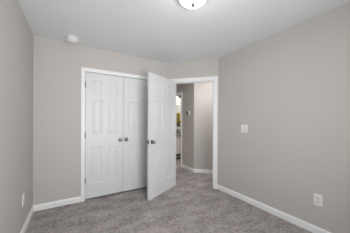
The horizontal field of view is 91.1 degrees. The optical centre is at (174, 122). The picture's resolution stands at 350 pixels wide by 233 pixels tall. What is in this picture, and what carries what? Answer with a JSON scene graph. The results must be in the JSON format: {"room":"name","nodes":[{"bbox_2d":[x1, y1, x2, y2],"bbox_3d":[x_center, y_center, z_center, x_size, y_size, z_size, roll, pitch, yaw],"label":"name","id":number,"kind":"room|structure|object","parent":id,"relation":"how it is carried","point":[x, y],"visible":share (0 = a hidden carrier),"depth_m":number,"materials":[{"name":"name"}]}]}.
{"room":"empty bedroom","nodes":[
{"label":"empty bedroom","id":0,"kind":"room"},
{"bbox_2d":[0,0,32,232],"bbox_3d":[-1.270,0.020,1.113,0.115,2.440,4.448,0,0,-31],"label":"wall","id":1,"kind":"structure","parent":0,"point":[16,35],"depth_m":1.61,"materials":[{"name":"beige paint"}]},
{"bbox_2d":[22,192,24,205],"bbox_3d":[-1.675,0.853,1.900,0.010,0.128,0.082,0,0,-31],"label":"wall outlet","id":2,"kind":"object","parent":1,"relation":"attached to","point":[23,194],"visible":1,"depth_m":1.89,"materials":[{"name":"white plastic"}]},
{"bbox_2d":[20,206,33,232],"bbox_3d":[-1.047,1.199,0.862,0.014,0.085,3.554,0,0,-31],"label":"baseboard","id":3,"kind":"structure","parent":1,"relation":"attached to","point":[28,219],"depth_m":2.05,"materials":[{"name":"white paint"}]},
{"bbox_2d":[33,35,166,204],"bbox_3d":[-1.076,0.021,2.985,2.151,2.440,0.115,0,0,-31],"label":"wall","id":4,"kind":"structure","parent":0,"point":[57,65],"depth_m":2.55,"materials":[{"name":"beige paint"}]},
{"bbox_2d":[33,196,80,211],"bbox_3d":[-1.719,1.196,2.524,0.582,0.085,0.014,0,0,-31],"label":"baseboard","id":5,"kind":"structure","parent":4,"relation":"attached to","point":[63,202],"depth_m":2.51,"materials":[{"name":"white paint"}]},
{"bbox_2d":[85,72,122,198],"bbox_3d":[-1.162,0.212,2.853,0.594,2.013,0.098,0,0,-31],"label":"door","id":6,"kind":"structure","parent":4,"relation":"in","point":[103,93],"depth_m":2.85,"materials":[{"name":"white paint"}]},
{"bbox_2d":[81,67,147,201],"bbox_3d":[-0.936,0.192,3.059,1.304,2.100,0.133,0,0,-31],"label":"door frame","id":7,"kind":"structure","parent":4,"relation":"attached to","point":[84,70],"depth_m":2.69,"materials":[{"name":"white paint"}]},
{"bbox_2d":[123,77,147,190],"bbox_3d":[-0.649,0.214,3.163,0.594,2.013,0.098,0,0,-31],"label":"door","id":8,"kind":"structure","parent":4,"relation":"in","point":[135,91],"depth_m":3.13,"materials":[{"name":"white paint"}]},
{"bbox_2d":[25,159,311,232],"bbox_3d":[0.432,1.294,3.175,5.169,0.106,6.215,0,0,-31],"label":"floor","id":9,"kind":"structure","parent":0,"point":[192,205],"depth_m":2.31,"materials":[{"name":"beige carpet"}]},
{"bbox_2d":[176,135,180,158],"bbox_3d":[0.094,0.832,5.993,0.840,0.815,0.618,0,0,-31],"label":"bathroom vanity","id":10,"kind":"object","parent":9,"relation":"on","point":[178,137],"visible":0.06,"depth_m":5.70,"materials":[{"name":"white paint"}]},
{"bbox_3d":[0.095,0.362,5.995,0.860,0.125,0.615,0,0,-31],"label":"countertop","id":11,"kind":"structure","parent":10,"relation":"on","visible":0},
{"bbox_2d":[176,113,180,133],"bbox_3d":[0.126,0.024,5.965,0.234,0.742,0.212,0,0,18],"label":"flower vase","id":12,"kind":"object","parent":11,"relation":"on","point":[178,120],"visible":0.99,"depth_m":5.93,"materials":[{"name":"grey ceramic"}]},
{"bbox_2d":[18,0,349,62],"bbox_3d":[0.443,-1.243,3.175,5.169,0.100,6.215,0,0,-31],"label":"ceiling","id":13,"kind":"structure","parent":0,"point":[167,31],"depth_m":2.06,"materials":[{"name":"white paint"}]},
{"bbox_2d":[65,35,78,42],"bbox_3d":[-1.458,-1.166,2.440,0.168,0.069,0.168,0,0,-31],"label":"smoke detector","id":14,"kind":"object","parent":13,"relation":"attached to","point":[70,38],"visible":1,"depth_m":2.40,"materials":[{"name":"white plastic"}]},
{"bbox_2d":[178,0,206,8],"bbox_3d":[0.168,-1.134,1.603,0.294,0.120,0.294,0,0,-31],"label":"ceiling light","id":15,"kind":"object","parent":13,"relation":"attached to","point":[191,4],"visible":1,"depth_m":1.61,"materials":[{"name":"white glass"}]},
{"bbox_2d":[176,83,193,168],"bbox_3d":[0.015,0.026,5.160,0.115,2.440,1.960,0,0,-31],"label":"wall","id":16,"kind":"structure","parent":0,"point":[187,89],"depth_m":4.52,"materials":[{"name":"beige paint"}]},
{"bbox_2d":[176,91,181,166],"bbox_3d":[0.016,0.197,5.141,0.133,2.097,0.861,0,0,-31],"label":"door frame","id":17,"kind":"structure","parent":16,"relation":"attached to","point":[178,93],"depth_m":4.74,"materials":[{"name":"white paint"}]},
{"bbox_2d":[167,59,218,183],"bbox_3d":[0.338,0.027,3.395,1.013,2.440,0.115,0,0,14],"label":"wall","id":18,"kind":"structure","parent":0,"point":[209,67],"depth_m":3.31,"materials":[{"name":"beige paint"}]},
{"bbox_2d":[147,72,175,200],"bbox_3d":[-0.205,0.225,3.042,0.161,2.024,0.820,0,0,32],"label":"door","id":19,"kind":"structure","parent":18,"relation":"in","point":[161,159],"depth_m":2.96,"materials":[{"name":"white paint"}]},
{"bbox_2d":[170,76,217,188],"bbox_3d":[0.360,0.192,3.389,0.927,2.110,0.151,0,0,14],"label":"door frame","id":20,"kind":"structure","parent":18,"relation":"attached to","point":[214,79],"depth_m":3.22,"materials":[{"name":"white paint"}]},
{"bbox_2d":[194,82,212,169],"bbox_3d":[1.237,0.031,4.154,1.550,2.440,0.116,0,0,14],"label":"wall","id":21,"kind":"structure","parent":0,"point":[203,92],"depth_m":4.23,"materials":[{"name":"beige paint"}]},
{"bbox_2d":[182,164,212,173],"bbox_3d":[1.013,1.207,4.186,1.974,0.085,0.307,0,0,25],"label":"baseboard","id":22,"kind":"structure","parent":21,"relation":"attached to","point":[183,166],"depth_m":4.25,"materials":[{"name":"white paint"}]},
{"bbox_2d":[218,2,349,232],"bbox_3d":[1.611,0.032,2.002,0.115,2.440,2.993,0,0,-31],"label":"wall","id":23,"kind":"structure","parent":0,"point":[290,87],"depth_m":2.13,"materials":[{"name":"beige paint"}]},
{"bbox_2d":[241,125,247,132],"bbox_3d":[1.097,0.104,2.729,0.014,0.126,0.124,0,0,-31],"label":"light switch","id":24,"kind":"object","parent":23,"relation":"attached to","point":[244,128],"visible":1,"depth_m":2.72,"materials":[{"name":"white plastic"}]},
{"bbox_2d":[217,184,330,232],"bbox_3d":[1.526,1.209,2.001,0.024,0.085,2.844,0,0,-31],"label":"baseboard","id":25,"kind":"structure","parent":23,"relation":"attached to","point":[305,225],"depth_m":2.29,"materials":[{"name":"white paint"}]},
{"bbox_2d":[314,193,322,206],"bbox_3d":[1.591,0.866,1.911,0.010,0.128,0.082,0,0,-31],"label":"wall outlet","id":26,"kind":"object","parent":23,"relation":"attached to","point":[318,199],"visible":1,"depth_m":1.91,"materials":[{"name":"white plastic"}]},
{"bbox_3d":[-0.139,0.025,6.276,2.952,2.440,0.110,0,0,-31],"label":"wall","id":27,"kind":"structure","parent":0,"visible":0},
{"bbox_2d":[176,104,180,128],"bbox_3d":[-0.056,-0.215,6.248,0.840,0.900,0.022,0,0,-31],"label":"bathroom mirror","id":28,"kind":"object","parent":27,"relation":"attached to","point":[178,106],"visible":0.02,"depth_m":6.37,"materials":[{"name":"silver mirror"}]}
]}

